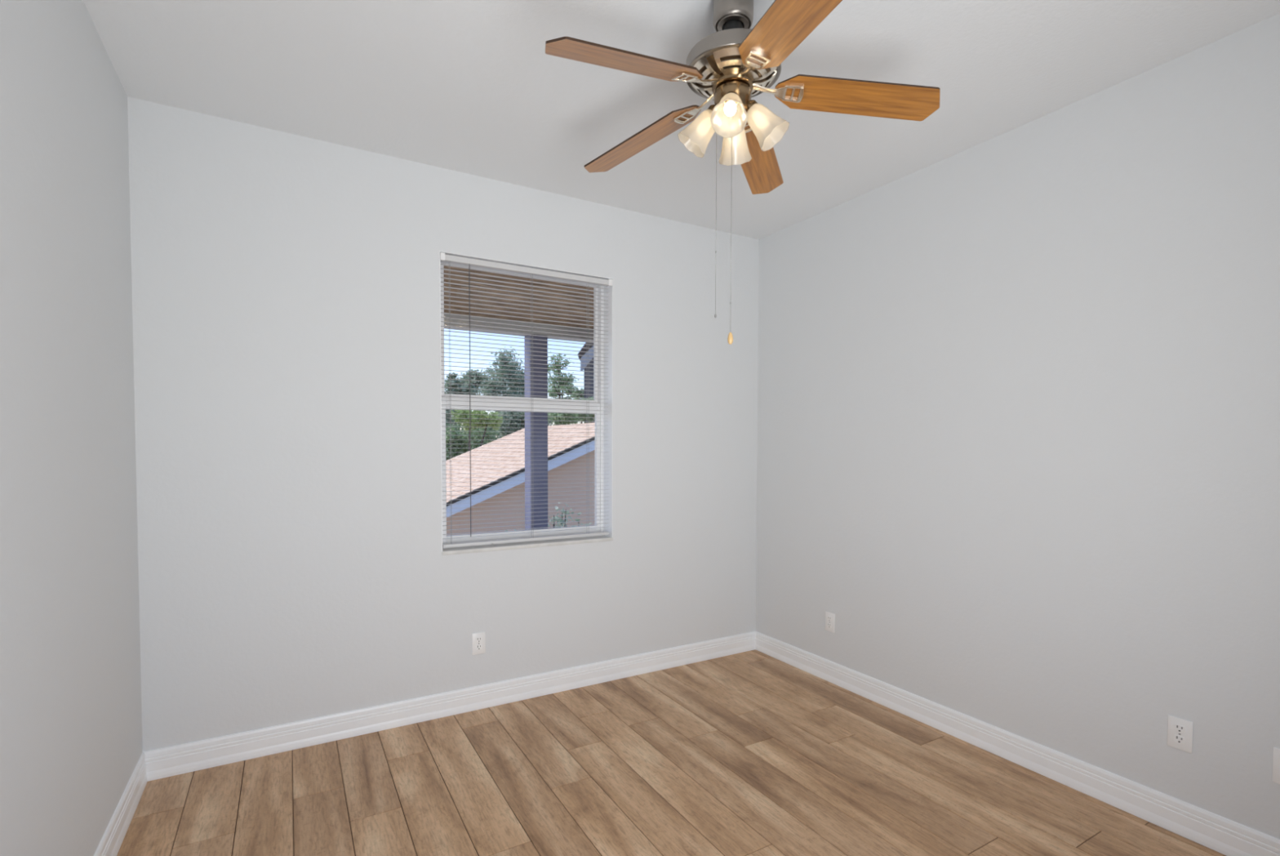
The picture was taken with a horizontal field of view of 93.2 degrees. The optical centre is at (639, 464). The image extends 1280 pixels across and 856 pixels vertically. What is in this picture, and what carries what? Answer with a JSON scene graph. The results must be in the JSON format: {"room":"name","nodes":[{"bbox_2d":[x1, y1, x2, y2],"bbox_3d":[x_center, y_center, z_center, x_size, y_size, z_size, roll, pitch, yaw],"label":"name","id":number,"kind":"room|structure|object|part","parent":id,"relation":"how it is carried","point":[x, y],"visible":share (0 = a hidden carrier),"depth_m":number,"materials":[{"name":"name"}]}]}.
{"room":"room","nodes":[
{"label":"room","id":0,"kind":"room"},
{"bbox_2d":[0,0,142,855],"bbox_3d":[-1.178,-0.029,0.857,0.120,2.940,3.570,-1,2,-30],"label":"wall","id":1,"kind":"structure","parent":0,"point":[71,745],"depth_m":1.65,"materials":[{"name":"white paint"}]},
{"bbox_2d":[93,751,147,855],"bbox_3d":[-1.153,1.277,0.985,0.016,0.119,3.450,-1,2,-30],"label":"baseboard","id":2,"kind":"structure","parent":1,"relation":"attached to","point":[112,839],"depth_m":2.14,"materials":[{"name":"white paint"}]},
{"bbox_2d":[127,96,759,751],"bbox_3d":[-0.669,-0.106,3.333,3.493,2.940,0.200,-1,2,-30],"label":"wall","id":3,"kind":"structure","parent":0,"point":[292,566],"depth_m":2.85,"materials":[{"name":"white paint"}]},
{"bbox_2d":[142,631,755,780],"bbox_3d":[-0.618,1.206,3.281,3.253,0.119,0.016,-1,2,-30],"label":"baseboard","id":4,"kind":"structure","parent":3,"relation":"attached to","point":[168,761],"depth_m":2.99,"materials":[{"name":"white paint"}]},
{"bbox_2d":[471,631,485,654],"bbox_3d":[-0.838,0.927,3.149,0.070,0.111,0.008,-1,2,-30],"label":"wall outlet","id":5,"kind":"object","parent":3,"relation":"attached to","point":[478,639],"visible":1,"depth_m":3.15,"materials":[{"name":"white plastic"}]},
{"bbox_2d":[475,644,482,649],"bbox_3d":[-0.837,0.947,3.147,0.034,0.025,0.003,-1,2,-30],"label":"receptacle","id":6,"kind":"object","parent":5,"relation":"attached to","point":[478,646],"depth_m":3.15,"materials":[{"name":"white plastic"}]},
{"bbox_2d":[475,636,482,642],"bbox_3d":[-0.837,0.908,3.146,0.034,0.025,0.003,-1,2,-30],"label":"receptacle","id":7,"kind":"object","parent":5,"relation":"attached to","point":[478,639],"depth_m":3.15,"materials":[{"name":"white plastic"}]},
{"bbox_2d":[440,250,613,555],"bbox_3d":[-0.623,-0.312,3.347,0.971,1.513,0.201,-1,2,-30],"label":"window","id":8,"kind":"structure","parent":3,"relation":"in","point":[600,446],"depth_m":3.48,"materials":[{"name":"white plastic"}]},
{"bbox_3d":[-0.655,-0.705,3.394,0.919,0.708,0.025,-1,2,-30],"label":"sash","id":9,"kind":"part","parent":8,"relation":"part of","materials":[{"name":"white plastic"}]},
{"bbox_3d":[-0.640,0.021,3.389,0.919,0.762,0.035,-1,2,-30],"label":"sash","id":10,"kind":"part","parent":8,"relation":"part of","materials":[{"name":"white plastic"}]},
{"bbox_2d":[440,252,612,547],"bbox_3d":[-0.589,-0.321,3.287,0.966,1.480,0.049,-1,2,-30],"label":"window blind","id":11,"kind":"object","parent":8,"relation":"attached to","point":[448,259],"visible":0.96,"depth_m":3.25,"materials":[{"name":"white plastic"}]},
{"bbox_3d":[-0.964,-0.310,3.075,0.002,1.430,0.025,-1,2,-30],"label":"ladder cord","id":12,"kind":"part","parent":11,"relation":"part of","materials":[{"name":"white fabric"}]},
{"bbox_3d":[-0.594,0.406,3.314,0.945,0.018,0.026,-1,2,-30],"label":"rail","id":13,"kind":"part","parent":11,"relation":"part of","materials":[{"name":"white plastic"}]},
{"bbox_3d":[-0.587,-0.316,3.294,0.002,1.430,0.025,-1,2,-30],"label":"ladder cord","id":14,"kind":"part","parent":11,"relation":"part of","materials":[{"name":"white fabric"}]},
{"bbox_3d":[-0.605,0.436,3.334,0.971,0.019,0.118,-1,2,-30],"label":"sill","id":15,"kind":"part","parent":8,"relation":"part of","materials":[{"name":"stone"}]},
{"bbox_2d":[116,648,1226,855],"bbox_3d":[0.276,1.367,1.750,3.253,0.100,3.570,-1,2,-30],"label":"floor","id":16,"kind":"structure","parent":0,"point":[754,752],"depth_m":2.43,"materials":[{"name":"wood"}]},
{"bbox_2d":[83,0,1279,239],"bbox_3d":[0.283,-1.471,1.660,3.253,0.100,3.570,-1,2,-30],"label":"ceiling","id":17,"kind":"structure","parent":0,"point":[468,86],"depth_m":2.23,"materials":[{"name":"white paint"}]},
{"bbox_2d":[545,0,940,344],"bbox_3d":[0.243,-0.896,1.821,1.126,1.060,1.163,-1,2,-30],"label":"ceiling fan","id":18,"kind":"object","parent":17,"relation":"hanging from","point":[735,64],"visible":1,"depth_m":1.79,"materials":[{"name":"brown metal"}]},
{"bbox_3d":[-0.031,-1.097,1.651,0.490,0.006,0.124,-10,20,-31],"label":"blade","id":19,"kind":"part","parent":18,"relation":"part of","materials":[{"name":"brown wood"}]},
{"bbox_3d":[0.001,-1.111,2.083,0.490,0.006,0.124,-8,9,40],"label":"blade","id":20,"kind":"part","parent":18,"relation":"part of","materials":[{"name":"brown wood"}]},
{"bbox_3d":[0.193,-1.034,1.867,0.107,0.119,0.107,40,10,9],"label":"lamp shade","id":21,"kind":"part","parent":18,"relation":"part of","materials":[{"name":"white glass"}]},
{"bbox_3d":[0.210,-1.175,1.903,0.073,0.031,0.109,2,2,40],"label":"vent plate","id":22,"kind":"part","parent":18,"relation":"part of","materials":[{"name":"grey metal"}]},
{"bbox_3d":[0.192,-1.172,1.815,0.079,0.031,0.107,-1,2,-30],"label":"vent plate","id":23,"kind":"part","parent":18,"relation":"part of","materials":[{"name":"grey metal"}]},
{"bbox_2d":[707,104,715,111],"bbox_3d":[0.232,-1.083,1.857,0.048,0.052,0.048,40,10,9],"label":"socket","id":24,"kind":"object","parent":18,"relation":"attached to","point":[711,108],"depth_m":1.84,"materials":[{"name":"gold metal"}]},
{"bbox_3d":[0.232,-0.788,1.845,0.002,0.657,0.002,-1,2,-30],"label":"pull chain","id":25,"kind":"part","parent":18,"relation":"part of","materials":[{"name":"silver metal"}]},
{"bbox_3d":[0.266,-1.170,1.749,0.109,0.031,0.073,0,2,10],"label":"vent plate","id":26,"kind":"part","parent":18,"relation":"part of","materials":[{"name":"grey metal"}]},
{"bbox_3d":[0.262,-1.030,1.758,0.107,0.119,0.107,1,-37,13],"label":"lamp shade","id":27,"kind":"part","parent":18,"relation":"part of","materials":[{"name":"white glass"}]},
{"bbox_3d":[0.263,-1.038,1.764,0.037,0.054,0.037,1,-37,13],"label":"bulb","id":28,"kind":"part","parent":18,"relation":"part of","materials":[{"name":"white glass"}]},
{"bbox_3d":[0.275,-0.743,1.826,0.002,0.686,0.002,-1,2,-30],"label":"pull chain","id":29,"kind":"part","parent":18,"relation":"part of","materials":[{"name":"silver metal"}]},
{"bbox_2d":[724,91,737,105],"bbox_3d":[0.271,-1.081,1.795,0.048,0.052,0.048,1,-37,13],"label":"socket","id":30,"kind":"object","parent":18,"relation":"attached to","point":[726,93],"depth_m":1.78,"materials":[{"name":"gold metal"}]},
{"bbox_3d":[0.302,-1.036,1.936,0.107,0.119,0.107,1,41,13],"label":"lamp shade","id":31,"kind":"part","parent":18,"relation":"part of","materials":[{"name":"white glass"}]},
{"bbox_2d":[745,99,756,111],"bbox_3d":[0.332,-1.082,1.834,0.048,0.052,0.048,-39,-7,11],"label":"socket","id":32,"kind":"object","parent":18,"relation":"attached to","point":[750,104],"depth_m":1.81,"materials":[{"name":"gold metal"}]},
{"bbox_3d":[0.422,-1.113,2.186,0.124,0.006,0.490,-13,-11,20],"label":"blade","id":33,"kind":"part","parent":18,"relation":"part of","materials":[{"name":"brown wood"}]},
{"bbox_3d":[0.355,-1.171,1.782,0.073,0.031,0.109,2,2,40],"label":"vent plate","id":34,"kind":"part","parent":18,"relation":"part of","materials":[{"name":"grey metal"}]},
{"bbox_3d":[0.372,-1.174,1.870,0.079,0.031,0.107,-1,2,-30],"label":"vent plate","id":35,"kind":"part","parent":18,"relation":"part of","materials":[{"name":"grey metal"}]},
{"bbox_3d":[0.371,-1.032,1.827,0.107,0.119,0.107,-39,-7,11],"label":"lamp shade","id":36,"kind":"part","parent":18,"relation":"part of","materials":[{"name":"white glass"}]},
{"bbox_3d":[0.370,-1.091,1.487,0.124,0.006,0.490,13,6,-16],"label":"blade","id":37,"kind":"part","parent":18,"relation":"part of","materials":[{"name":"brown wood"}]},
{"bbox_3d":[0.650,-1.101,1.817,0.490,0.006,0.124,8,-11,4],"label":"blade","id":38,"kind":"part","parent":18,"relation":"part of","materials":[{"name":"brown wood"}]},
{"bbox_2d":[755,13,1279,838],"bbox_3d":[1.737,-0.075,2.553,0.120,2.940,3.570,-1,2,-30],"label":"wall","id":39,"kind":"structure","parent":0,"point":[1018,388],"depth_m":2.46,"materials":[{"name":"white paint"}]},
{"bbox_2d":[825,610,835,632],"bbox_3d":[1.108,0.916,3.534,0.008,0.111,0.070,-1,2,-30],"label":"wall outlet","id":40,"kind":"object","parent":39,"relation":"attached to","point":[829,616],"visible":1,"depth_m":3.53,"materials":[{"name":"white plastic"}]},
{"bbox_2d":[826,622,831,627],"bbox_3d":[1.106,0.935,3.533,0.003,0.025,0.034,-1,2,-30],"label":"receptacle","id":41,"kind":"object","parent":40,"relation":"attached to","point":[828,624],"depth_m":3.53,"materials":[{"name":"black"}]},
{"bbox_2d":[755,631,1279,855],"bbox_3d":[1.644,1.234,2.612,0.016,0.119,3.450,-1,2,-30],"label":"baseboard","id":42,"kind":"structure","parent":39,"relation":"attached to","point":[1226,836],"depth_m":2.50,"materials":[{"name":"white paint"}]},
{"bbox_2d":[1167,714,1193,752],"bbox_3d":[1.915,0.953,2.148,0.008,0.111,0.070,-1,2,-30],"label":"wall outlet","id":43,"kind":"object","parent":39,"relation":"attached to","point":[1180,731],"visible":1,"depth_m":2.15,"materials":[{"name":"white plastic"}]},
{"bbox_2d":[1173,733,1185,743],"bbox_3d":[1.913,0.973,2.147,0.003,0.025,0.034,-1,2,-30],"label":"receptacle","id":44,"kind":"object","parent":43,"relation":"attached to","point":[1177,738],"depth_m":2.15,"materials":[{"name":"white plastic"}]},
{"bbox_2d":[1173,723,1186,733],"bbox_3d":[1.913,0.934,2.146,0.003,0.025,0.034,-1,2,-30],"label":"receptacle","id":45,"kind":"object","parent":43,"relation":"attached to","point":[1178,727],"depth_m":2.14,"materials":[{"name":"white plastic"}]},
{"bbox_2d":[1271,746,1279,783],"bbox_3d":[2.051,0.962,1.916,0.007,0.113,0.070,-1,2,-30],"label":"wall plate","id":46,"kind":"object","parent":39,"relation":"attached to","point":[1276,755],"visible":1,"depth_m":1.94,"materials":[{"name":"white plastic"}]},
{"label":"outside","id":47,"kind":"structure","parent":0,"visible":0},
{"bbox_3d":[-19.419,2.891,38.879,120.000,0.200,79.700,-1,2,-30],"label":"ground","id":48,"kind":"structure","parent":47,"visible":0},
{"bbox_2d":[444,368,491,429],"bbox_3d":[-8.952,-0.838,30.002,2.968,7.886,2.394,-1,2,-30],"label":"oak tree","id":49,"kind":"object","parent":48,"relation":"on","point":[455,386],"visible":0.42,"depth_m":29.48,"materials":[{"name":"green plant"}]},
{"bbox_2d":[445,411,503,460],"bbox_3d":[-7.341,0.459,25.220,3.887,5.611,2.316,0,2,10],"label":"tree","id":50,"kind":"object","parent":48,"relation":"on","point":[457,437],"visible":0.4,"depth_m":24.80,"materials":[{"name":"green plant"}]},
{"bbox_2d":[451,408,504,450],"bbox_3d":[-5.728,0.637,21.554,1.901,5.496,1.875,-1,2,-30],"label":"tree","id":51,"kind":"object","parent":48,"relation":"on","point":[489,420],"visible":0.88,"depth_m":21.25,"materials":[{"name":"green plant"}]},
{"bbox_2d":[477,346,524,413],"bbox_3d":[-7.381,-1.770,33.477,3.943,9.536,4.005,-1,2,-30],"label":"oak tree","id":52,"kind":"object","parent":48,"relation":"on","point":[520,393],"visible":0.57,"depth_m":32.99,"materials":[{"name":"green plant"}]},
{"bbox_2d":[445,422,595,534],"bbox_3d":[-1.802,1.276,15.415,8.900,4.608,6.430,-1,2,-30],"label":"house","id":53,"kind":"structure","parent":48,"relation":"on","point":[499,460],"depth_m":12.21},
{"bbox_2d":[490,410,553,437],"bbox_3d":[-5.358,0.047,28.145,3.350,6.259,2.218,0,2,1],"label":"tree","id":54,"kind":"object","parent":48,"relation":"on","point":[520,415],"visible":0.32,"depth_m":27.73,"materials":[{"name":"green plant"}]},
{"bbox_2d":[524,333,547,529],"bbox_3d":[-0.920,1.383,5.391,0.190,5.031,0.190,-1,2,-30],"label":"porch post","id":55,"kind":"object","parent":48,"relation":"on","point":[535,438],"visible":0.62,"depth_m":5.28,"materials":[{"name":"paint"}]},
{"bbox_2d":[444,313,593,342],"bbox_3d":[-0.758,-1.218,5.399,7.700,0.168,0.160,-1,2,-30],"label":"beam","id":56,"kind":"structure","parent":55,"relation":"on","point":[446,315],"depth_m":5.15,"materials":[{"name":"grey paint"}]},
{"bbox_2d":[443,265,593,328],"bbox_3d":[-0.295,-1.238,4.603,7.700,0.075,1.681,-1,2,-30],"label":"soffit","id":57,"kind":"structure","parent":56,"relation":"attached to","point":[444,266],"depth_m":4.35,"materials":[{"name":"paint"}]},
{"bbox_2d":[547,502,582,527],"bbox_3d":[-1.240,2.172,9.291,0.504,3.208,0.617,2,2,39],"label":"shrub","id":58,"kind":"object","parent":48,"relation":"on","point":[560,519],"visible":0.19,"depth_m":9.26,"materials":[{"name":"green plant"}]},
{"bbox_3d":[-1.234,2.223,9.273,0.220,3.106,0.126,-1,2,-30],"label":"stem","id":59,"kind":"part","parent":58,"relation":"part of","materials":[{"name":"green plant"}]},
{"bbox_2d":[547,351,583,424],"bbox_3d":[-3.595,-1.179,29.147,3.035,8.650,2.091,2,2,41],"label":"oak tree","id":60,"kind":"object","parent":48,"relation":"on","point":[553,391],"visible":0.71,"depth_m":28.92,"materials":[{"name":"green plant"}]},
{"bbox_2d":[547,395,595,425],"bbox_3d":[-1.720,0.455,20.780,3.079,5.932,2.020,0,2,-1],"label":"tree","id":61,"kind":"object","parent":48,"relation":"on","point":[553,417],"visible":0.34,"depth_m":20.25,"materials":[{"name":"green plant"}]},
{"bbox_2d":[571,518,591,526],"bbox_3d":[-0.885,2.299,9.039,0.497,2.972,0.652,1,2,15],"label":"shrub","id":62,"kind":"object","parent":48,"relation":"on","point":[575,519],"visible":0.02,"depth_m":9.12,"materials":[{"name":"green plant"}]},
{"bbox_2d":[577,342,595,422],"bbox_3d":[-1.340,-2.112,25.474,2.116,10.749,5.370,0,2,-1],"label":"building","id":63,"kind":"structure","parent":48,"relation":"on","point":[586,393],"depth_m":23.27,"materials":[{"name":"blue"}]}
]}

